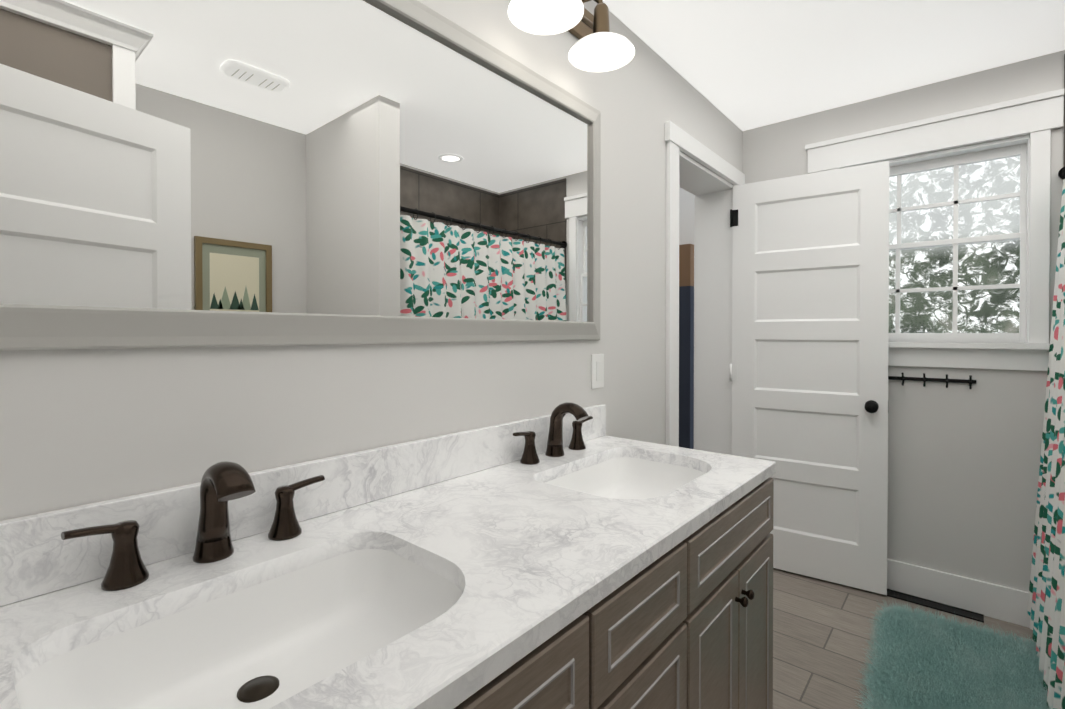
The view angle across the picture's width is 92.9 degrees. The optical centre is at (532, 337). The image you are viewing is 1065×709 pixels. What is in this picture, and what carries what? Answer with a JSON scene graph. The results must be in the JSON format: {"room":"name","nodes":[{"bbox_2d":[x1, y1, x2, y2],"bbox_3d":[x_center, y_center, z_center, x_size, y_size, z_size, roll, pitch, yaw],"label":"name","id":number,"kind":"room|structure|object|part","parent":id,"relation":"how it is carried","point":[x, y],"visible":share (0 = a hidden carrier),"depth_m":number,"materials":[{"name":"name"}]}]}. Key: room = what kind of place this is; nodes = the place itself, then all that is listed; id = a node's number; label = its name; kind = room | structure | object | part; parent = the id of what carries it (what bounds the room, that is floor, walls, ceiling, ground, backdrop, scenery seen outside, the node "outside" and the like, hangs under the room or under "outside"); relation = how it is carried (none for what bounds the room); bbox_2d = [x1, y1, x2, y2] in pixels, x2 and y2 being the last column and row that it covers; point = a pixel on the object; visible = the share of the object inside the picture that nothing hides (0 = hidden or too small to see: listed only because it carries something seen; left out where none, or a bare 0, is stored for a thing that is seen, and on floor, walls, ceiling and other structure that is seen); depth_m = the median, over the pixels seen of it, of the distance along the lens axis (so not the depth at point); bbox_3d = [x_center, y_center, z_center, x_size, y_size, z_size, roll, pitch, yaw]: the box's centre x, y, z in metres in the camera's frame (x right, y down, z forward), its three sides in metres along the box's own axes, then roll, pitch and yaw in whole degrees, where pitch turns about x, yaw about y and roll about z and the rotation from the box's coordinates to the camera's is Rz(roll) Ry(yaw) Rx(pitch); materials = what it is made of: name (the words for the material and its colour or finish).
{"room":"bathroom","nodes":[
{"label":"bathroom","id":0,"kind":"room"},
{"bbox_2d":[0,0,742,520],"bbox_3d":[0.109,0.027,1.815,0.210,2.440,3.420,0,1,41],"label":"wall","id":1,"kind":"structure","parent":0,"point":[84,426],"depth_m":1.15,"materials":[{"name":"white paint"}]},
{"bbox_2d":[0,0,600,350],"bbox_3d":[-0.268,-0.390,1.190,0.024,0.805,1.565,0,1,41],"label":"mirror","id":2,"kind":"object","parent":1,"relation":"attached to","point":[201,173],"visible":0.98,"depth_m":0.96,"materials":[{"name":"grey mirror"}]},
{"bbox_2d":[0,404,605,605],"bbox_3d":[-0.289,0.297,1.171,0.020,0.109,1.672,0,1,41],"label":"backsplash","id":3,"kind":"structure","parent":1,"relation":"attached to","point":[31,564],"depth_m":0.97,"materials":[{"name":"white stone"}]},
{"bbox_2d":[508,0,634,71],"bbox_3d":[0.108,-0.982,1.458,0.241,0.235,0.590,0,1,41],"label":"sconce","id":4,"kind":"object","parent":1,"relation":"attached to","point":[598,46],"visible":1,"depth_m":1.48,"materials":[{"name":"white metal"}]},
{"bbox_2d":[591,354,603,388],"bbox_3d":[0.231,0.117,1.790,0.008,0.120,0.076,0,1,41],"label":"switch plate","id":5,"kind":"object","parent":1,"relation":"attached to","point":[597,370],"visible":1,"depth_m":1.78,"materials":[{"name":"white plastic"}]},
{"bbox_2d":[665,121,744,454],"bbox_3d":[0.807,0.140,2.627,0.256,2.200,0.970,0,1,41],"label":"door frame","id":6,"kind":"structure","parent":1,"relation":"attached to","point":[712,192],"depth_m":2.86,"materials":[{"name":"white paint"}]},
{"bbox_2d":[729,161,889,594],"bbox_3d":[1.407,0.193,2.629,0.724,2.070,0.167,0,1,35],"label":"open bathroom door","id":7,"kind":"structure","parent":6,"relation":"attached to","point":[810,314],"depth_m":2.58,"materials":[{"name":"white paint"}]},
{"bbox_3d":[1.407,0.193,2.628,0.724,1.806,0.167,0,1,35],"label":"knob","id":8,"kind":"part","parent":7,"relation":"part of","materials":[{"name":"black metal"}]},
{"bbox_2d":[679,187,693,244],"bbox_3d":[0.639,0.008,4.080,1.929,2.440,0.050,0,1,41],"label":"wall","id":9,"kind":"structure","parent":0,"point":[686,217],"depth_m":3.63,"materials":[{"name":"white paint"}]},
{"bbox_2d":[679,244,693,448],"bbox_3d":[0.672,0.300,3.850,1.200,1.860,0.240,0,1,41],"label":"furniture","id":10,"kind":"object","parent":9,"relation":"attached to","point":[686,345],"visible":0.11,"depth_m":3.39,"materials":[{"name":"blue"}]},
{"bbox_2d":[603,0,1064,130],"bbox_3d":[0.159,-1.217,1.762,4.320,0.050,3.420,0,1,41],"label":"ceiling","id":11,"kind":"structure","parent":0,"point":[743,65],"depth_m":2.05,"materials":[{"name":"white paint"}]},
{"bbox_2d":[773,568,1032,708],"bbox_3d":[0.159,1.273,1.784,4.320,0.050,3.420,0,1,41],"label":"floor","id":12,"kind":"structure","parent":0,"point":[821,633],"depth_m":2.11,"materials":[{"name":"beige tile"}]},
{"bbox_2d":[440,470,775,708],"bbox_3d":[-0.069,0.821,0.979,0.610,0.868,1.660,0,1,41],"label":"bathroom vanity","id":13,"kind":"object","parent":12,"relation":"on","point":[691,627],"depth_m":0.94,"materials":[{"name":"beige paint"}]},
{"bbox_2d":[0,434,775,708],"bbox_3d":[-0.076,0.371,0.989,0.582,0.032,1.672,0,1,41],"label":"countertop","id":14,"kind":"structure","parent":13,"relation":"on","point":[533,550],"depth_m":0.80,"materials":[{"name":"white stone"}]},
{"bbox_2d":[56,461,327,593],"bbox_3d":[-0.488,0.275,0.798,0.140,0.161,0.366,0,1,41],"label":"faucet","id":15,"kind":"object","parent":14,"relation":"on","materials":[{"name":"brown metal"}]},
{"bbox_2d":[28,538,475,708],"bbox_3d":[-0.328,0.440,0.662,0.366,0.125,0.510,0,1,41],"label":"sink","id":16,"kind":"object","parent":14,"relation":"in","point":[232,647],"depth_m":0.76,"materials":[{"name":"white ceramic"}]},
{"bbox_2d":[508,402,595,465],"bbox_3d":[0.099,0.269,1.484,0.140,0.161,0.366,0,1,41],"label":"faucet","id":17,"kind":"object","parent":14,"relation":"on","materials":[{"name":"brown metal"}]},
{"bbox_2d":[544,450,707,501],"bbox_3d":[0.259,0.434,1.348,0.366,0.125,0.510,0,1,41],"label":"sink","id":18,"kind":"object","parent":14,"relation":"in","point":[634,477],"depth_m":1.54,"materials":[{"name":"white ceramic"}]},
{"bbox_2d":[878,589,983,622],"bbox_3d":[1.826,1.239,2.377,0.440,0.006,0.071,0,1,41],"label":"floor vent","id":19,"kind":"object","parent":12,"relation":"in","point":[968,614],"visible":0.79,"depth_m":2.34,"materials":[{"name":"black metal"}]},
{"bbox_2d":[854,600,1052,708],"bbox_3d":[1.533,1.233,1.771,0.515,0.028,0.840,0,1,38],"label":"bath rug","id":20,"kind":"object","parent":12,"relation":"on","point":[925,662],"visible":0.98,"depth_m":1.83,"materials":[{"name":"teal fabric"}]},
{"bbox_2d":[743,50,1064,591],"bbox_3d":[2.067,0.023,2.311,2.120,2.440,0.120,0,1,41],"label":"wall","id":21,"kind":"structure","parent":0,"point":[963,466],"depth_m":2.33,"materials":[{"name":"white paint"}]},
{"bbox_2d":[805,89,1063,388],"bbox_3d":[1.863,-0.399,2.446,0.960,1.259,0.174,0,1,41],"label":"window","id":22,"kind":"structure","parent":21,"relation":"in","point":[1038,118],"depth_m":2.29,"materials":[{"name":"white paint"}]},
{"bbox_3d":[1.794,0.198,2.431,0.510,0.065,0.053,0,1,41],"label":"hook rail","id":23,"kind":"part","parent":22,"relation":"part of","materials":[{"name":"black metal"}]},
{"bbox_3d":[1.906,-0.418,2.449,0.694,0.880,0.065,0,1,41],"label":"window sash","id":24,"kind":"part","parent":22,"relation":"part of","materials":[{"name":"white wood"}]},
{"bbox_2d":[887,558,1029,627],"bbox_3d":[1.702,1.166,2.527,1.296,0.150,0.040,0,1,41],"label":"baseboard","id":25,"kind":"structure","parent":21,"relation":"attached to","point":[1002,603],"depth_m":2.28,"materials":[{"name":"white paint"}]},
{"label":"outside","id":26,"kind":"structure","parent":0,"visible":0},
{"bbox_2d":[888,156,1019,332],"bbox_3d":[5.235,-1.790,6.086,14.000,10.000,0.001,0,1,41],"label":"window glass","id":27,"kind":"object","parent":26,"point":[944,189],"depth_m":6.13,"materials":[{"name":"clear glass"}]},
{"bbox_3d":[1.715,0.040,0.361,0.120,2.440,3.300,0,1,41],"label":"wall","id":28,"kind":"structure","parent":0,"visible":0},
{"bbox_2d":[1063,54,1064,166],"bbox_3d":[1.966,0.042,1.324,0.750,2.420,1.510,0,1,41],"label":"shower wall tile","id":29,"kind":"structure","parent":28,"relation":"attached to","point":[1064,116],"depth_m":2.10,"materials":[{"name":"brown tile"}]},
{"bbox_2d":[1027,167,1064,708],"bbox_3d":[1.694,0.243,1.559,0.139,1.893,1.492,0,1,41],"label":"shower curtain","id":30,"kind":"object","parent":29,"relation":"hanging from","point":[1046,608],"visible":1,"depth_m":1.85,"materials":[{"name":"multicoloured fabric"}]},
{"bbox_3d":[1.726,-0.667,1.524,0.056,0.072,1.492,0,1,41],"label":"curtain rod rail","id":31,"kind":"part","parent":30,"relation":"part of","materials":[{"name":"black metal"}]}
]}

